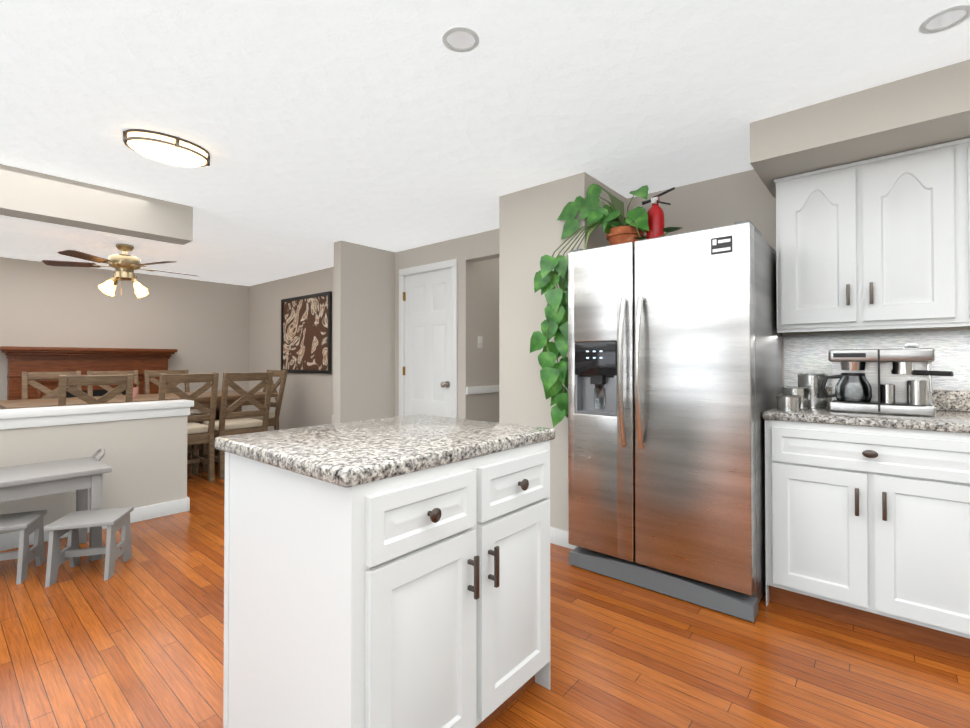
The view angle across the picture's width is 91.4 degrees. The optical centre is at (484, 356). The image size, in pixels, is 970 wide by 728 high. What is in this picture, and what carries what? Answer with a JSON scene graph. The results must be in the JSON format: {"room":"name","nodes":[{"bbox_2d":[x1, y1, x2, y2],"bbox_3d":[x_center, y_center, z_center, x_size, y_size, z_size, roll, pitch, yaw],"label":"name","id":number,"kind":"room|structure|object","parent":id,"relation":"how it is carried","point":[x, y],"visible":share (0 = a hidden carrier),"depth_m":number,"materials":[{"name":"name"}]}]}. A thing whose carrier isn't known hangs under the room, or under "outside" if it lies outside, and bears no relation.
{"room":"kitchen","nodes":[
{"label":"kitchen","id":0,"kind":"room"},
{"bbox_2d":[0,415,187,533],"bbox_3d":[-3.675,0.772,2.124,0.140,0.800,4.110,0,-1,40],"label":"wall","id":1,"kind":"structure","parent":0,"point":[145,459],"depth_m":3.31,"materials":[{"name":"beige paint"}]},
{"bbox_2d":[0,399,193,550],"bbox_3d":[-3.663,0.749,2.138,0.210,0.845,4.145,0,-1,40],"label":"trim","id":2,"kind":"structure","parent":1,"relation":"on","point":[40,416],"depth_m":3.23,"materials":[{"name":"white wood"}]},
{"bbox_2d":[0,257,248,414],"bbox_3d":[-5.643,0.050,4.960,0.120,2.300,6.120,0,-1,40],"label":"wall","id":3,"kind":"structure","parent":0,"point":[201,326],"depth_m":6.10,"materials":[{"name":"beige paint"}]},
{"bbox_2d":[333,240,394,423],"bbox_3d":[-1.206,0.049,4.781,0.120,2.300,0.655,0,-1,40],"label":"wall","id":4,"kind":"structure","parent":0,"point":[364,340],"depth_m":4.69,"materials":[{"name":"beige paint"}]},
{"bbox_2d":[0,450,969,727],"bbox_3d":[-1.286,1.202,2.107,10.440,0.060,7.420,0,-1,40],"label":"floor","id":5,"kind":"structure","parent":0,"point":[136,640],"depth_m":1.84,"materials":[{"name":"brown wood"}]},
{"bbox_2d":[0,510,46,584],"bbox_3d":[-2.583,1.026,2.527,0.300,0.300,0.310,0,-1,-26],"label":"stool","id":6,"kind":"object","parent":5,"relation":"on","point":[27,524],"visible":1,"depth_m":2.54,"materials":[{"name":"grey wood"}]},
{"bbox_2d":[22,371,80,399],"bbox_3d":[-4.450,0.678,4.902,0.594,1.043,0.470,-1,-1,42],"label":"dining chair","id":7,"kind":"object","parent":5,"relation":"on","point":[32,377],"visible":0.12,"depth_m":5.01,"materials":[{"name":"brown wood"}]},
{"bbox_2d":[0,448,111,560],"bbox_3d":[-2.752,0.878,2.477,0.490,0.594,1.244,0,-1,40],"label":"table","id":8,"kind":"object","parent":5,"relation":"on","point":[80,476],"visible":0.9,"depth_m":2.71,"materials":[{"name":"grey wood"}]},
{"bbox_2d":[0,346,177,399],"bbox_3d":[-4.719,0.553,5.745,0.260,1.310,1.650,0,-1,40],"label":"fireplace mantel","id":9,"kind":"object","parent":5,"relation":"on","point":[50,359],"visible":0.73,"depth_m":5.58,"materials":[{"name":"brown wood"}]},
{"bbox_2d":[44,507,133,586],"bbox_3d":[-2.156,1.026,2.598,0.300,0.300,0.310,0,-1,-18],"label":"stool","id":10,"kind":"object","parent":5,"relation":"on","point":[114,520],"visible":1,"depth_m":2.56,"materials":[{"name":"grey wood"}]},
{"bbox_2d":[58,374,133,405],"bbox_3d":[-3.349,0.670,4.029,0.594,1.043,0.470,-1,-1,42],"label":"dining chair","id":11,"kind":"object","parent":5,"relation":"on","point":[120,381],"visible":0.17,"depth_m":3.84,"materials":[{"name":"brown wood"}]},
{"bbox_2d":[86,370,138,396],"bbox_3d":[-4.085,0.682,5.285,0.594,1.043,0.470,0,-1,40],"label":"dining chair","id":12,"kind":"object","parent":5,"relation":"on","point":[108,388],"visible":0.12,"depth_m":5.42,"materials":[{"name":"brown wood"}]},
{"bbox_2d":[0,390,276,455],"bbox_3d":[-3.484,0.810,4.931,1.000,0.780,2.200,0,-1,40],"label":"dining table","id":13,"kind":"object","parent":5,"relation":"on","point":[204,398],"visible":0.17,"depth_m":4.83,"materials":[{"name":"brown wood"}]},
{"bbox_2d":[133,383,138,397],"bbox_3d":[-3.585,0.342,4.811,0.151,0.153,0.154,0,-1,40],"label":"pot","id":14,"kind":"object","parent":13,"relation":"on","point":[135,389],"visible":0.48,"depth_m":4.80,"materials":[{"name":"pink ceramic"}]},
{"bbox_2d":[144,370,203,456],"bbox_3d":[-3.752,0.687,5.710,0.594,1.043,0.470,0,-1,40],"label":"dining chair","id":15,"kind":"object","parent":5,"relation":"on","point":[151,374],"visible":0.19,"depth_m":5.78,"materials":[{"name":"brown wood"}]},
{"bbox_2d":[158,372,218,481],"bbox_3d":[-2.905,0.674,4.507,0.594,1.043,0.470,0,-1,40],"label":"dining chair","id":16,"kind":"object","parent":5,"relation":"on","point":[198,433],"visible":0.6,"depth_m":4.47,"materials":[{"name":"brown wood"}]},
{"bbox_2d":[202,372,272,478],"bbox_3d":[-2.577,0.679,4.925,0.594,1.043,0.470,0,-1,40],"label":"dining chair","id":17,"kind":"object","parent":5,"relation":"on","point":[226,424],"visible":0.79,"depth_m":4.78,"materials":[{"name":"brown wood"}]},
{"bbox_2d":[245,370,287,429],"bbox_3d":[-2.803,0.687,5.767,0.470,1.043,0.594,0,-1,40],"label":"dining chair","id":18,"kind":"object","parent":5,"relation":"on","point":[273,420],"visible":0.33,"depth_m":5.79,"materials":[{"name":"brown wood"}]},
{"bbox_2d":[223,440,549,727],"bbox_3d":[-0.276,0.730,1.561,0.744,0.872,0.812,0,-1,40],"label":"base cabinet","id":19,"kind":"object","parent":5,"relation":"on","point":[419,599],"visible":0.92,"depth_m":1.26,"materials":[{"name":"white wood"}]},
{"bbox_2d":[215,414,554,487],"bbox_3d":[-0.302,0.274,1.588,0.729,0.040,0.861,0,-1,40],"label":"countertop","id":20,"kind":"structure","parent":19,"relation":"on","point":[349,454],"depth_m":1.38,"materials":[{"name":"stone"}]},
{"bbox_2d":[550,527,577,548],"bbox_3d":[0.341,1.131,3.065,0.675,0.100,0.015,0,-1,40],"label":"baseboard","id":21,"kind":"structure","parent":5,"relation":"on","point":[559,537],"depth_m":2.94,"materials":[{"name":"white wood"}]},
{"bbox_2d":[568,220,781,621],"bbox_3d":[1.058,0.286,2.655,0.920,1.782,0.908,0,-1,40],"label":"fridge","id":22,"kind":"object","parent":5,"relation":"on","point":[674,365],"visible":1,"depth_m":2.30,"materials":[{"name":"metal"}]},
{"bbox_2d":[606,225,643,244],"bbox_3d":[0.838,-0.677,2.830,0.222,0.148,0.222,0,-1,40],"label":"plant pot","id":23,"kind":"object","parent":22,"relation":"on","point":[621,234],"visible":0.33,"depth_m":2.75,"materials":[{"name":"ceramic"}]},
{"bbox_2d":[530,184,681,427],"bbox_3d":[0.747,-0.304,2.733,0.882,1.447,0.548,0,-1,40],"label":"plant","id":24,"kind":"object","parent":23,"relation":"in","point":[547,278],"visible":0.88,"depth_m":2.77,"materials":[{"name":"green plant"}]},
{"bbox_2d":[642,187,674,238],"bbox_3d":[1.000,-0.779,2.732,0.188,0.350,0.100,0,-1,40],"label":"fire extinguisher","id":25,"kind":"object","parent":22,"relation":"on","point":[656,219],"visible":0.71,"depth_m":2.71,"materials":[{"name":"red metal"}]},
{"bbox_2d":[765,420,969,657],"bbox_3d":[1.811,0.735,2.216,0.769,0.876,0.650,0,-1,40],"label":"base cabinet","id":26,"kind":"object","parent":5,"relation":"on","point":[867,527],"visible":1,"depth_m":1.95,"materials":[{"name":"white wood"}]},
{"bbox_2d":[762,387,969,433],"bbox_3d":[2.731,0.222,1.444,3.193,0.134,0.647,0,-1,40],"label":"countertop","id":27,"kind":"structure","parent":26,"relation":"on","point":[952,407],"depth_m":2.08,"materials":[{"name":"stone"}]},
{"bbox_2d":[776,394,803,411],"bbox_3d":[1.472,0.222,2.283,0.115,0.077,0.102,0,-1,40],"label":"canister","id":28,"kind":"object","parent":27,"relation":"on","point":[788,402],"visible":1,"depth_m":2.25,"materials":[{"name":"metal"}]},
{"bbox_2d":[782,386,811,409],"bbox_3d":[1.567,0.206,2.380,0.125,0.112,0.112,0,-1,40],"label":"canister","id":29,"kind":"object","parent":27,"relation":"on","point":[801,391],"visible":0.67,"depth_m":2.34,"materials":[{"name":"metal"}]},
{"bbox_2d":[797,373,828,407],"bbox_3d":[1.703,0.174,2.455,0.139,0.177,0.126,0,-1,40],"label":"canister","id":30,"kind":"object","parent":27,"relation":"on","point":[813,382],"visible":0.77,"depth_m":2.40,"materials":[{"name":"metal"}]},
{"bbox_2d":[821,343,953,416],"bbox_3d":[1.879,0.099,2.241,0.458,0.322,0.339,0,-1,40],"label":"coffee machine","id":31,"kind":"object","parent":27,"relation":"on","point":[893,381],"visible":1,"depth_m":2.16,"materials":[{"name":"silver metal"}]},
{"bbox_2d":[0,0,969,285],"bbox_3d":[-1.286,-1.158,2.131,10.440,0.060,7.420,0,-1,40],"label":"ceiling","id":32,"kind":"structure","parent":0,"point":[316,128],"depth_m":2.08,"materials":[{"name":"white paint"}]},
{"bbox_2d":[0,164,192,244],"bbox_3d":[-3.570,-1.002,2.034,0.200,0.255,4.080,0,-1,40],"label":"header beam","id":33,"kind":"structure","parent":32,"relation":"attached to","point":[34,195],"depth_m":3.08,"materials":[{"name":"beige paint"}]},
{"bbox_2d":[41,244,199,297],"bbox_3d":[-3.542,-0.851,4.729,1.281,0.499,1.232,0,-1,40],"label":"ceiling fan","id":34,"kind":"object","parent":32,"relation":"hanging from","point":[124,265],"visible":1,"depth_m":4.60,"materials":[{"name":"gold metal"}]},
{"bbox_2d":[123,129,209,167],"bbox_3d":[-1.680,-1.082,2.517,0.279,0.085,0.396,0,-1,40],"label":"oval ceiling light","id":35,"kind":"object","parent":32,"relation":"attached to","point":[166,148],"visible":1,"depth_m":2.44,"materials":[{"name":"beige glass"}]},
{"bbox_2d":[442,27,478,51],"bbox_3d":[-0.086,-1.158,1.691,0.132,0.065,0.132,0,-1,40],"label":"recessed light","id":36,"kind":"object","parent":32,"relation":"in","point":[460,39],"visible":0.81,"depth_m":1.72,"materials":[{"name":"white plastic"}]},
{"bbox_2d":[750,59,969,197],"bbox_3d":[2.720,-1.038,1.478,3.245,0.195,0.635,0,-1,40],"label":"soffit","id":37,"kind":"structure","parent":32,"relation":"attached to","point":[925,109],"depth_m":2.04,"materials":[{"name":"beige paint"}]},
{"bbox_2d":[919,5,969,33],"bbox_3d":[1.547,-1.159,1.591,0.132,0.065,0.132,0,-1,40],"label":"recessed light","id":38,"kind":"object","parent":32,"relation":"in","point":[946,19],"visible":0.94,"depth_m":1.61,"materials":[{"name":"white plastic"}]},
{"bbox_2d":[474,258,498,422],"bbox_3d":[0.009,0.047,4.652,0.120,2.300,0.480,0,-1,40],"label":"wall","id":39,"kind":"structure","parent":0,"point":[486,320],"depth_m":4.56,"materials":[{"name":"beige paint"}]},
{"bbox_2d":[478,336,482,347],"bbox_3d":[-0.043,-0.134,4.489,0.013,0.115,0.070,0,-1,40],"label":"light switch","id":40,"kind":"object","parent":39,"relation":"attached to","point":[480,341],"visible":1,"depth_m":4.49,"materials":[{"name":"white plastic"}]},
{"bbox_2d":[466,385,498,394],"bbox_3d":[0.123,0.740,4.667,0.025,0.915,0.900,0,-1,40],"label":"trim","id":41,"kind":"structure","parent":39,"relation":"attached to","point":[482,389],"depth_m":4.46,"materials":[{"name":"white wood"}]},
{"bbox_2d":[499,172,626,530],"bbox_3d":[0.552,0.034,3.314,0.660,2.300,0.620,0,-1,40],"label":"wall bump-out","id":42,"kind":"object","parent":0,"point":[530,229],"visible":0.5,"depth_m":3.12,"materials":[{"name":"beige paint"}]},
{"bbox_2d":[249,169,969,430],"bbox_3d":[0.311,0.041,4.003,10.440,2.300,0.120,0,-1,40],"label":"wall","id":43,"kind":"structure","parent":0,"point":[307,399],"depth_m":4.40,"materials":[{"name":"beige paint"}]},
{"bbox_2d":[281,291,331,373],"bbox_3d":[-2.341,-0.287,6.151,1.220,1.000,0.032,0,-1,40],"label":"framed art","id":44,"kind":"object","parent":43,"relation":"attached to","point":[306,333],"visible":0.96,"depth_m":6.10,"materials":[{"name":"black"}]},
{"bbox_2d":[403,292,405,374],"bbox_3d":[-0.839,0.165,4.894,0.014,1.660,0.030,0,-1,40],"label":"door hinges","id":45,"kind":"object","parent":43,"relation":"attached to","point":[404,296],"visible":0.65,"depth_m":4.89,"materials":[{"name":"gold metal"}]},
{"bbox_2d":[405,268,451,416],"bbox_3d":[-0.579,0.177,4.661,0.694,2.018,0.119,0,-1,40],"label":"closet door","id":46,"kind":"structure","parent":43,"relation":"in","point":[428,317],"depth_m":4.68,"materials":[{"name":"white wood"}]},
{"bbox_2d":[399,259,457,417],"bbox_3d":[-0.538,0.145,4.710,0.830,2.105,0.138,0,-1,40],"label":"door frame","id":47,"kind":"structure","parent":43,"relation":"attached to","point":[437,266],"depth_m":4.58,"materials":[{"name":"white wood"}]},
{"bbox_2d":[774,138,969,332],"bbox_3d":[1.883,-0.536,2.372,0.685,0.784,0.338,0,-1,40],"label":"upper cabinet","id":48,"kind":"object","parent":43,"relation":"attached to","point":[882,242],"depth_m":2.20,"materials":[{"name":"white wood"}]},
{"bbox_2d":[784,330,969,390],"bbox_3d":[2.938,0.014,1.691,3.193,0.285,0.006,0,-1,40],"label":"tile backsplash","id":49,"kind":"structure","parent":43,"relation":"attached to","point":[805,353],"depth_m":2.44,"materials":[{"name":"white tile"}]},
{"bbox_2d":[962,138,969,326],"bbox_3d":[2.436,-0.541,1.904,0.765,0.784,0.338,0,-1,40],"label":"upper cabinet","id":50,"kind":"object","parent":43,"relation":"attached to","point":[967,139],"depth_m":2.02,"materials":[{"name":"white wood"}]}
]}

